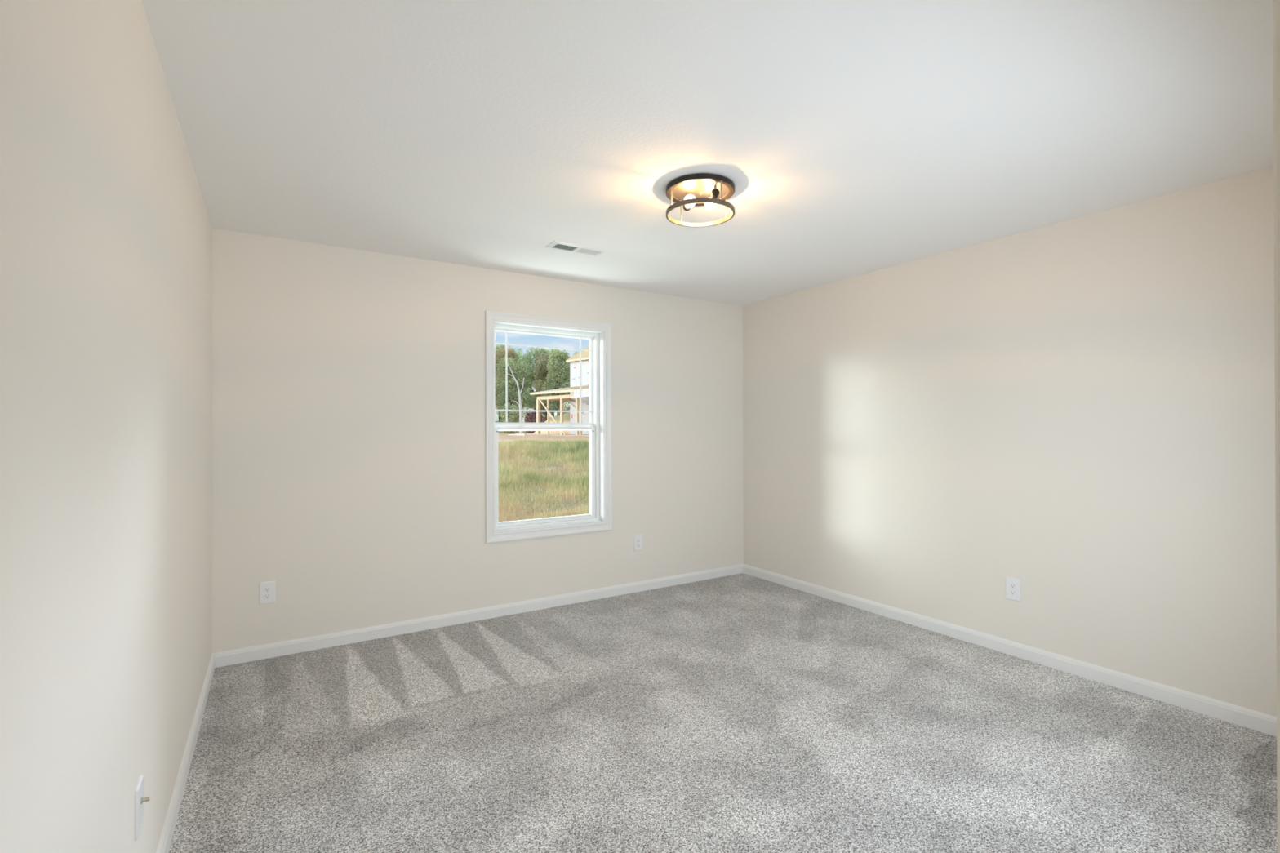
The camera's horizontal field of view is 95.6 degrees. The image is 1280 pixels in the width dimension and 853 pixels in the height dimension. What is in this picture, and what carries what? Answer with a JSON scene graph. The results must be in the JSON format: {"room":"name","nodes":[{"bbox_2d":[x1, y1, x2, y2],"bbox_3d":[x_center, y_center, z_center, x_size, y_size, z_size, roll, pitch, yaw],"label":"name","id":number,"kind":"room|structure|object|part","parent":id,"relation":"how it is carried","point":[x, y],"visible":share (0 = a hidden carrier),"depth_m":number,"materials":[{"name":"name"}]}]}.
{"room":"empty bedroom","nodes":[
{"label":"empty bedroom","id":0,"kind":"room"},
{"bbox_2d":[0,0,212,852],"bbox_3d":[-0.930,0.107,0.764,0.170,2.443,6.040,0,0,-32],"label":"wall","id":1,"kind":"structure","parent":0,"point":[106,229],"depth_m":1.15,"materials":[{"name":"white paint"}]},
{"bbox_2d":[134,774,150,840],"bbox_3d":[-1.266,0.968,1.481,0.024,0.127,0.079,0,0,-32],"label":"outlet","id":2,"kind":"object","parent":1,"relation":"attached to","point":[140,800],"visible":1,"depth_m":1.46,"materials":[{"name":"white plastic"}]},
{"bbox_3d":[-1.274,0.968,1.476,0.006,0.127,0.079,0,0,-32],"label":"plate","id":3,"kind":"part","parent":2,"relation":"part of","materials":[{"name":"white plastic"}]},
{"bbox_2d":[155,653,214,852],"bbox_3d":[-0.849,1.286,0.809,0.014,0.080,5.700,0,0,-32],"label":"baseboard","id":4,"kind":"structure","parent":1,"relation":"attached to","point":[167,832],"depth_m":2.16,"materials":[{"name":"white paint"}]},
{"bbox_2d":[212,228,743,653],"bbox_3d":[-0.762,0.119,4.338,3.923,2.443,0.170,0,0,-32],"label":"wall","id":5,"kind":"structure","parent":0,"point":[348,384],"depth_m":3.75,"materials":[{"name":"white paint"}]},
{"bbox_2d":[259,580,275,604],"bbox_3d":[-2.153,0.961,3.353,0.079,0.127,0.009,0,0,-32],"label":"wall outlet","id":6,"kind":"object","parent":5,"relation":"attached to","point":[267,589],"visible":1,"depth_m":3.35,"materials":[{"name":"white plastic"}]},
{"bbox_2d":[263,593,271,599],"bbox_3d":[-2.152,0.981,3.350,0.034,0.027,0.003,0,0,-32],"label":"receptacle","id":7,"kind":"object","parent":6,"relation":"attached to","point":[266,596],"depth_m":3.35,"materials":[{"name":"white plastic"}]},
{"bbox_2d":[263,586,271,591],"bbox_3d":[-2.152,0.942,3.350,0.034,0.027,0.003,0,0,-32],"label":"receptacle","id":8,"kind":"object","parent":6,"relation":"attached to","point":[265,588],"depth_m":3.35,"materials":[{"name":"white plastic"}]},
{"bbox_2d":[213,564,743,667],"bbox_3d":[-0.710,1.297,4.256,3.923,0.080,0.014,0,0,-32],"label":"baseboard","id":9,"kind":"structure","parent":5,"relation":"attached to","point":[259,652],"depth_m":3.88,"materials":[{"name":"white paint"}]},
{"bbox_2d":[485,310,612,543],"bbox_3d":[-0.694,0.003,4.373,1.001,1.618,0.189,0,0,-32],"label":"window","id":10,"kind":"structure","parent":5,"relation":"in","point":[599,428],"depth_m":4.42,"materials":[{"name":"white paint"}]},
{"bbox_3d":[-0.727,-0.352,4.430,0.823,0.736,0.032,0,0,-32],"label":"sash","id":11,"kind":"part","parent":10,"relation":"part of","materials":[{"name":"white plastic"}]},
{"bbox_3d":[-0.704,0.363,4.389,0.817,0.722,0.040,0,0,-32],"label":"sash","id":12,"kind":"part","parent":10,"relation":"part of","materials":[{"name":"white plastic"}]},
{"bbox_2d":[634,534,642,551],"bbox_3d":[-0.012,0.945,4.701,0.079,0.127,0.009,0,0,-32],"label":"wall outlet","id":13,"kind":"object","parent":5,"relation":"attached to","point":[637,539],"visible":1,"depth_m":4.70,"materials":[{"name":"white plastic"}]},
{"bbox_2d":[141,0,1273,306],"bbox_3d":[0.799,-1.240,1.859,4.263,0.250,6.040,0,0,-32],"label":"ceiling","id":14,"kind":"structure","parent":0,"point":[853,138],"depth_m":2.09,"materials":[{"name":"white paint"}]},
{"bbox_2d":[545,240,607,256],"bbox_3d":[-0.394,-1.101,3.604,0.356,0.010,0.150,0,0,-32],"label":"ceiling vent","id":15,"kind":"object","parent":14,"relation":"in","point":[557,245],"visible":1,"depth_m":3.58,"materials":[{"name":"white metal"}]},
{"bbox_2d":[666,173,734,226],"bbox_3d":[0.280,-1.045,2.694,0.322,0.130,0.323,0,0,-32],"label":"ceiling lamp","id":16,"kind":"object","parent":14,"relation":"attached to","point":[695,189],"visible":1,"depth_m":2.64,"materials":[{"name":"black metal"}]},
{"bbox_3d":[0.141,-1.041,2.626,0.008,0.086,0.008,0,0,-32],"label":"post","id":17,"kind":"part","parent":16,"relation":"part of","materials":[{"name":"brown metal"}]},
{"bbox_3d":[0.202,-1.040,2.828,0.008,0.086,0.008,0,0,-32],"label":"post","id":18,"kind":"part","parent":16,"relation":"part of","materials":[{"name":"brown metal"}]},
{"bbox_2d":[683,196,691,211],"bbox_3d":[0.227,-1.053,2.716,0.092,0.081,0.127,0,0,-32],"label":"bulb","id":19,"kind":"object","parent":16,"relation":"attached to","point":[686,207],"depth_m":2.76,"materials":[{"name":"white glass"}]},
{"bbox_2d":[709,184,719,205],"bbox_3d":[0.336,-1.054,2.676,0.085,0.081,0.125,0,0,-32],"label":"bulb","id":20,"kind":"object","parent":16,"relation":"attached to","point":[714,189],"depth_m":2.63,"materials":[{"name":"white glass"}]},
{"bbox_3d":[0.359,-1.042,2.562,0.008,0.086,0.008,0,0,-32],"label":"post","id":21,"kind":"part","parent":16,"relation":"part of","materials":[{"name":"brown metal"}]},
{"bbox_3d":[0.413,-1.041,2.772,0.008,0.086,0.008,0,0,-32],"label":"post","id":22,"kind":"part","parent":16,"relation":"part of","materials":[{"name":"brown metal"}]},
{"bbox_2d":[168,573,1277,852],"bbox_3d":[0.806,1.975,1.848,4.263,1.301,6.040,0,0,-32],"label":"floor","id":23,"kind":"structure","parent":0,"point":[742,713],"depth_m":2.41,"materials":[{"name":"grey carpet"}]},
{"bbox_2d":[742,166,1276,716],"bbox_3d":[2.039,0.110,3.731,0.170,2.443,4.183,0,0,-32],"label":"wall","id":24,"kind":"structure","parent":0,"point":[1080,411],"depth_m":3.17,"materials":[{"name":"white paint"}]},
{"bbox_2d":[742,564,1276,737],"bbox_3d":[1.964,1.289,3.678,0.014,0.080,3.843,0,0,-32],"label":"baseboard","id":25,"kind":"structure","parent":24,"relation":"attached to","point":[1265,723],"depth_m":3.17,"materials":[{"name":"white paint"}]},
{"bbox_2d":[1005,577,1020,601],"bbox_3d":[2.164,0.944,3.365,0.009,0.127,0.079,0,0,-32],"label":"wall outlet","id":26,"kind":"object","parent":24,"relation":"attached to","point":[1012,585],"visible":1,"depth_m":3.36,"materials":[{"name":"white plastic"}]},
{"bbox_2d":[1009,590,1016,595],"bbox_3d":[2.161,0.964,3.364,0.003,0.027,0.034,0,0,-32],"label":"receptacle","id":27,"kind":"object","parent":26,"relation":"attached to","point":[1011,592],"depth_m":3.36,"materials":[{"name":"white plastic"}]},
{"bbox_2d":[1009,583,1016,588],"bbox_3d":[2.161,0.925,3.364,0.003,0.027,0.034,0,0,-32],"label":"receptacle","id":28,"kind":"object","parent":26,"relation":"attached to","point":[1011,585],"depth_m":3.36,"materials":[{"name":"white plastic"}]},
{"bbox_2d":[1272,0,1279,852],"bbox_3d":[2.417,0.099,0.500,2.973,2.443,2.027,0,0,-32],"label":"wall","id":29,"kind":"structure","parent":0,"point":[1276,3],"depth_m":0.56,"materials":[{"name":"white paint"}]},
{"label":"outside","id":30,"kind":"structure","parent":0,"visible":0},
{"bbox_2d":[495,402,589,519],"bbox_3d":[-10.530,-2.306,63.093,170.000,10.366,170.000,0,0,-32],"label":"ground","id":31,"kind":"structure","parent":30,"point":[501,436],"depth_m":23.05,"materials":[{"name":"soil"}]},
{"bbox_2d":[495,344,516,421],"bbox_3d":[-17.614,-5.203,72.935,4.632,10.303,3.956,0,0,-31],"label":"tree","id":32,"kind":"object","parent":31,"relation":"on","point":[500,346],"visible":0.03,"depth_m":72.20,"materials":[{"name":"green plant"}]},
{"bbox_3d":[-17.625,-6.522,72.950,4.634,7.666,3.982,0,0,-31],"label":"crown","id":33,"kind":"part","parent":32,"relation":"part of","materials":[{"name":"green plant"}]},
{"bbox_2d":[495,345,522,409],"bbox_3d":[-15.131,-4.257,64.956,4.313,9.552,4.401,0,0,-23],"label":"tree","id":34,"kind":"object","parent":31,"relation":"on","point":[511,353],"visible":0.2,"depth_m":64.03,"materials":[{"name":"green plant"}]},
{"bbox_2d":[498,403,519,433],"bbox_3d":[-11.558,-0.611,51.537,2.058,2.974,2.248,0,0,-32],"label":"shrub","id":35,"kind":"object","parent":31,"relation":"on","point":[514,417],"visible":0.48,"depth_m":51.13,"materials":[{"name":"green plant"}]},
{"bbox_2d":[495,356,534,419],"bbox_3d":[-12.749,-3.020,58.040,4.043,7.876,3.772,0,0,5],"label":"tree","id":36,"kind":"object","parent":31,"relation":"on","point":[517,371],"visible":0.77,"depth_m":57.41,"materials":[{"name":"green plant"}]},
{"bbox_2d":[507,364,524,433],"bbox_3d":[-10.314,-2.157,47.968,1.488,6.208,0.248,0,0,-5],"label":"bare tree","id":37,"kind":"object","parent":31,"relation":"on","point":[513,375],"visible":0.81,"depth_m":47.95,"materials":[{"name":"grey plant"}]},
{"bbox_2d":[513,346,528,391],"bbox_3d":[-18.092,-5.985,82.148,4.371,10.541,4.777,0,0,7],"label":"tree","id":38,"kind":"object","parent":31,"relation":"on","point":[517,354],"visible":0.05,"depth_m":81.94,"materials":[{"name":"green plant"}]},
{"bbox_2d":[520,346,548,409],"bbox_3d":[-12.944,-5.131,72.876,4.609,10.171,4.218,0,0,-38],"label":"tree","id":39,"kind":"object","parent":31,"relation":"on","point":[527,362],"visible":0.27,"depth_m":72.50,"materials":[{"name":"green plant"}]},
{"bbox_2d":[524,411,546,433],"bbox_3d":[-9.398,-0.201,51.945,1.944,2.542,1.980,0,0,29],"label":"shrub","id":40,"kind":"object","parent":31,"relation":"on","point":[533,419],"visible":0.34,"depth_m":51.66,"materials":[{"name":"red plant"}]},
{"bbox_2d":[497,436,589,522],"bbox_3d":[-3.779,1.215,15.067,11.978,2.026,13.338,0,0,0],"label":"grass","id":41,"kind":"structure","parent":31,"relation":"on","point":[514,473],"depth_m":13.63,"materials":[{"name":"green plant"}]},
{"bbox_2d":[529,351,560,422],"bbox_3d":[-10.352,-3.932,64.001,4.108,8.915,4.026,0,0,-30],"label":"tree","id":42,"kind":"object","parent":31,"relation":"on","point":[541,369],"visible":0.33,"depth_m":63.38,"materials":[{"name":"green plant"}]},
{"bbox_2d":[533,412,569,434],"bbox_3d":[-5.721,-0.236,49.449,7.000,2.066,7.000,0,0,-32],"label":"dirt mound","id":43,"kind":"object","parent":31,"relation":"on","point":[566,416],"visible":0.13,"depth_m":47.57,"materials":[{"name":"soil"}]},
{"bbox_2d":[540,349,569,415],"bbox_3d":[-7.941,-3.313,57.028,3.847,8.555,3.285,0,0,43],"label":"tree","id":44,"kind":"object","parent":31,"relation":"on","point":[562,371],"visible":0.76,"depth_m":56.54,"materials":[{"name":"green plant"}]},
{"bbox_2d":[548,348,564,416],"bbox_3d":[-12.430,-5.970,81.926,4.735,10.449,4.333,0,0,0],"label":"tree","id":45,"kind":"object","parent":31,"relation":"on","point":[553,415],"visible":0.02,"depth_m":81.82,"materials":[{"name":"green plant"}]},
{"bbox_2d":[529,345,589,435],"bbox_3d":[0.963,-4.175,40.204,12.850,10.254,11.140,0,0,-45],"label":"house","id":46,"kind":"structure","parent":31,"relation":"on","point":[574,397],"depth_m":40.09,"materials":[{"name":"brown wood"}]},
{"bbox_3d":[-6.926,-0.575,39.581,0.200,2.485,0.200,0,0,-45],"label":"porch post","id":47,"kind":"part","parent":46,"relation":"part of","materials":[{"name":"beige wood"}]},
{"bbox_3d":[-6.135,-0.579,38.789,0.100,2.485,0.100,0,0,-45],"label":"porch post","id":48,"kind":"part","parent":46,"relation":"part of","materials":[{"name":"beige wood"}]},
{"bbox_3d":[-5.089,-0.585,37.742,0.150,2.485,0.150,0,0,-45],"label":"porch post","id":49,"kind":"part","parent":46,"relation":"part of","materials":[{"name":"beige wood"}]},
{"bbox_3d":[-3.958,-0.591,36.610,0.150,2.485,0.150,0,0,-45],"label":"porch post","id":50,"kind":"part","parent":46,"relation":"part of","materials":[{"name":"beige wood"}]},
{"bbox_3d":[-3.711,-0.593,36.362,0.100,2.485,0.100,0,0,-45],"label":"porch post","id":51,"kind":"part","parent":46,"relation":"part of","materials":[{"name":"white wood"}]},
{"bbox_2d":[555,404,569,416],"bbox_3d":[-6.871,-0.612,54.066,1.902,2.841,2.028,0,0,22],"label":"shrub","id":52,"kind":"object","parent":31,"relation":"on","point":[565,406],"visible":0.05,"depth_m":53.74,"materials":[{"name":"green plant"}]},
{"bbox_2d":[559,351,579,410],"bbox_3d":[-8.157,-4.786,72.985,4.834,9.416,4.510,0,0,-1],"label":"tree","id":53,"kind":"object","parent":31,"relation":"on","point":[567,403],"visible":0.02,"depth_m":72.68,"materials":[{"name":"green plant"}]}
]}

